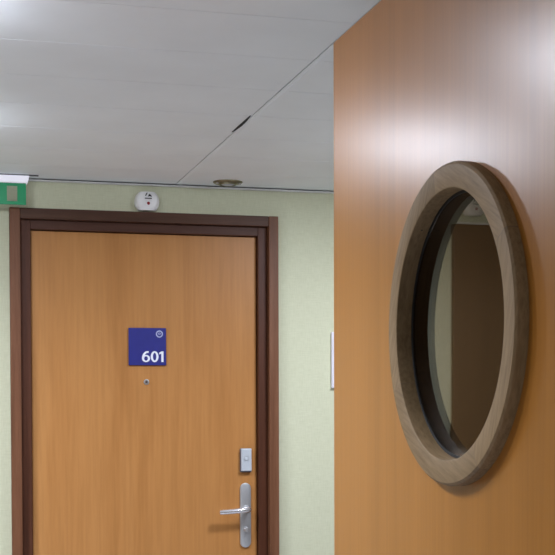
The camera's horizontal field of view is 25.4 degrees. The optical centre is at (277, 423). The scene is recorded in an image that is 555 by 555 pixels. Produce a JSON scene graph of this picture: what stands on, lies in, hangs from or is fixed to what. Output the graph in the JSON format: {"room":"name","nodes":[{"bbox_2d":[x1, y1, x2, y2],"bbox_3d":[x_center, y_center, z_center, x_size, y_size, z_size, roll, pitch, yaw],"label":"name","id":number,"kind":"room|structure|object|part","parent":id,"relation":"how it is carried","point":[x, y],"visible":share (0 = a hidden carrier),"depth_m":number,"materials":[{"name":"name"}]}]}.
{"room":"hotel corridor","nodes":[
{"label":"hotel corridor","id":0,"kind":"room"},
{"bbox_2d":[0,181,333,554],"bbox_3d":[-0.274,0.190,4.553,5.350,2.303,0.120,-1,2,-15],"label":"wall","id":1,"kind":"structure","parent":0,"point":[305,220],"depth_m":4.57,"materials":[{"name":"beige paint"}]},
{"bbox_2d":[30,231,256,554],"bbox_3d":[-0.468,0.330,4.451,0.816,2.026,0.109,-1,2,-15],"label":"door","id":2,"kind":"structure","parent":1,"relation":"in","point":[127,459],"depth_m":4.45,"materials":[{"name":"laminate"}]},
{"bbox_2d":[128,328,165,364],"bbox_3d":[-0.469,-0.279,4.443,0.136,0.134,0.009,-1,2,-15],"label":"number plate","id":3,"kind":"object","parent":2,"relation":"attached to","point":[146,346],"visible":1,"depth_m":4.44,"materials":[{"name":"blue plastic"}]},
{"bbox_3d":[-0.155,0.317,4.506,0.122,0.026,0.053,-1,2,-15],"label":"lever","id":4,"kind":"part","parent":2,"relation":"part of","materials":[{"name":"silver metal"}]},
{"bbox_3d":[-0.118,0.337,4.554,0.041,0.239,0.008,-1,2,-15],"label":"handle plate","id":5,"kind":"part","parent":2,"relation":"part of","materials":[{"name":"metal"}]},
{"bbox_2d":[240,448,251,471],"bbox_3d":[-0.116,0.134,4.543,0.042,0.088,0.023,-1,2,-15],"label":"lock","id":6,"kind":"object","parent":2,"relation":"attached to","point":[245,453],"visible":1,"depth_m":4.53,"materials":[{"name":"grey metal"}]},
{"bbox_2d":[9,207,278,554],"bbox_3d":[-0.477,0.294,4.481,0.963,2.101,0.147,-1,2,-15],"label":"door frame","id":7,"kind":"structure","parent":1,"relation":"attached to","point":[22,221],"depth_m":4.39,"materials":[{"name":"brown wood"}]},
{"bbox_3d":[-0.909,0.300,4.305,0.036,2.101,0.032,-1,2,-15],"label":"architrave","id":8,"kind":"part","parent":7,"relation":"part of","materials":[{"name":"red wood"}]},
{"bbox_3d":[-0.465,-0.736,4.399,0.890,0.037,0.032,-1,2,-15],"label":"head architrave","id":9,"kind":"part","parent":7,"relation":"part of","materials":[{"name":"red wood"}]},
{"bbox_3d":[-0.015,0.291,4.547,0.036,2.101,0.032,-1,2,-15],"label":"architrave","id":10,"kind":"part","parent":7,"relation":"part of","materials":[{"name":"red wood"}]},
{"bbox_2d":[134,191,158,211],"bbox_3d":[-0.464,-0.793,4.394,0.089,0.066,0.040,-1,2,-15],"label":"smoke detector","id":11,"kind":"object","parent":1,"relation":"attached to","point":[143,201],"visible":1,"depth_m":4.38,"materials":[{"name":"white plastic"}]},
{"bbox_2d":[28,178,333,193],"bbox_3d":[-0.258,-0.863,4.454,5.350,0.020,0.028,-1,2,-15],"label":"trim","id":12,"kind":"structure","parent":1,"relation":"attached to","point":[30,179],"depth_m":4.42,"materials":[{"name":"grey metal"}]},
{"bbox_2d":[331,332,333,387],"bbox_3d":[0.297,-0.240,4.627,0.200,0.209,0.016,-1,2,-15],"label":"wall plaque","id":13,"kind":"object","parent":1,"relation":"attached to","point":[332,333],"visible":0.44,"depth_m":4.60,"materials":[{"name":"white plastic"}]},
{"bbox_2d":[0,0,380,190],"bbox_3d":[0.665,-0.840,1.051,5.550,0.146,7.520,-1,2,-15],"label":"ceiling","id":14,"kind":"structure","parent":0,"point":[188,92],"depth_m":3.02,"materials":[{"name":"white paint"}]},
{"bbox_2d":[0,173,37,204],"bbox_3d":[-1.030,-0.798,4.183,0.428,0.104,0.050,-1,2,-15],"label":"exit sign","id":15,"kind":"object","parent":14,"relation":"hanging from","point":[12,186],"visible":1,"depth_m":4.20,"materials":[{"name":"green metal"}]},
{"bbox_3d":[-1.024,-0.783,4.167,0.342,0.075,0.004,-1,2,-15],"label":"clear panel","id":16,"kind":"part","parent":15,"relation":"part of","materials":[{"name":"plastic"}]},
{"bbox_2d":[0,182,25,204],"bbox_3d":[-1.023,-0.783,4.164,0.342,0.073,0.001,-1,2,-15],"label":"print","id":17,"kind":"object","parent":15,"relation":"attached to","point":[11,193],"depth_m":4.20},
{"bbox_3d":[-1.030,-0.848,4.183,0.428,0.004,0.048,-1,2,-15],"label":"mounting plate","id":18,"kind":"part","parent":15,"relation":"part of","materials":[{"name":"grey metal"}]},
{"bbox_2d":[213,179,242,186],"bbox_3d":[-0.176,-0.850,4.365,0.105,0.014,0.105,-1,2,-15],"label":"recessed light","id":19,"kind":"object","parent":14,"relation":"in","point":[224,182],"visible":1,"depth_m":4.34,"materials":[{"name":"gold metal"}]},
{"bbox_3d":[0.591,-0.770,0.955,0.010,0.001,7.170,-1,2,-15],"label":"seam rail","id":20,"kind":"part","parent":14,"relation":"part of","materials":[{"name":"grey metal"}]},
{"bbox_3d":[1.860,0.311,1.560,2.800,2.205,0.120,-1,2,-15],"label":"wall partition","id":21,"kind":"structure","parent":0,"visible":0},
{"bbox_2d":[333,0,554,554],"bbox_3d":[0.275,0.350,1.787,0.075,2.108,1.162,-1,2,-16],"label":"door","id":22,"kind":"structure","parent":21,"relation":"in","point":[444,110],"depth_m":1.81,"materials":[{"name":"laminate"}]},
{"bbox_3d":[0.268,-0.142,1.777,0.005,0.386,0.386,-1,2,-15],"label":"glass pane","id":23,"kind":"part","parent":22,"relation":"part of","materials":[{"name":"clear glass"}]},
{"bbox_3d":[0.272,-0.142,1.778,0.069,0.462,0.462,-1,2,-15],"label":"porthole frame","id":24,"kind":"part","parent":22,"relation":"part of","materials":[{"name":"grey wood"}]}
]}

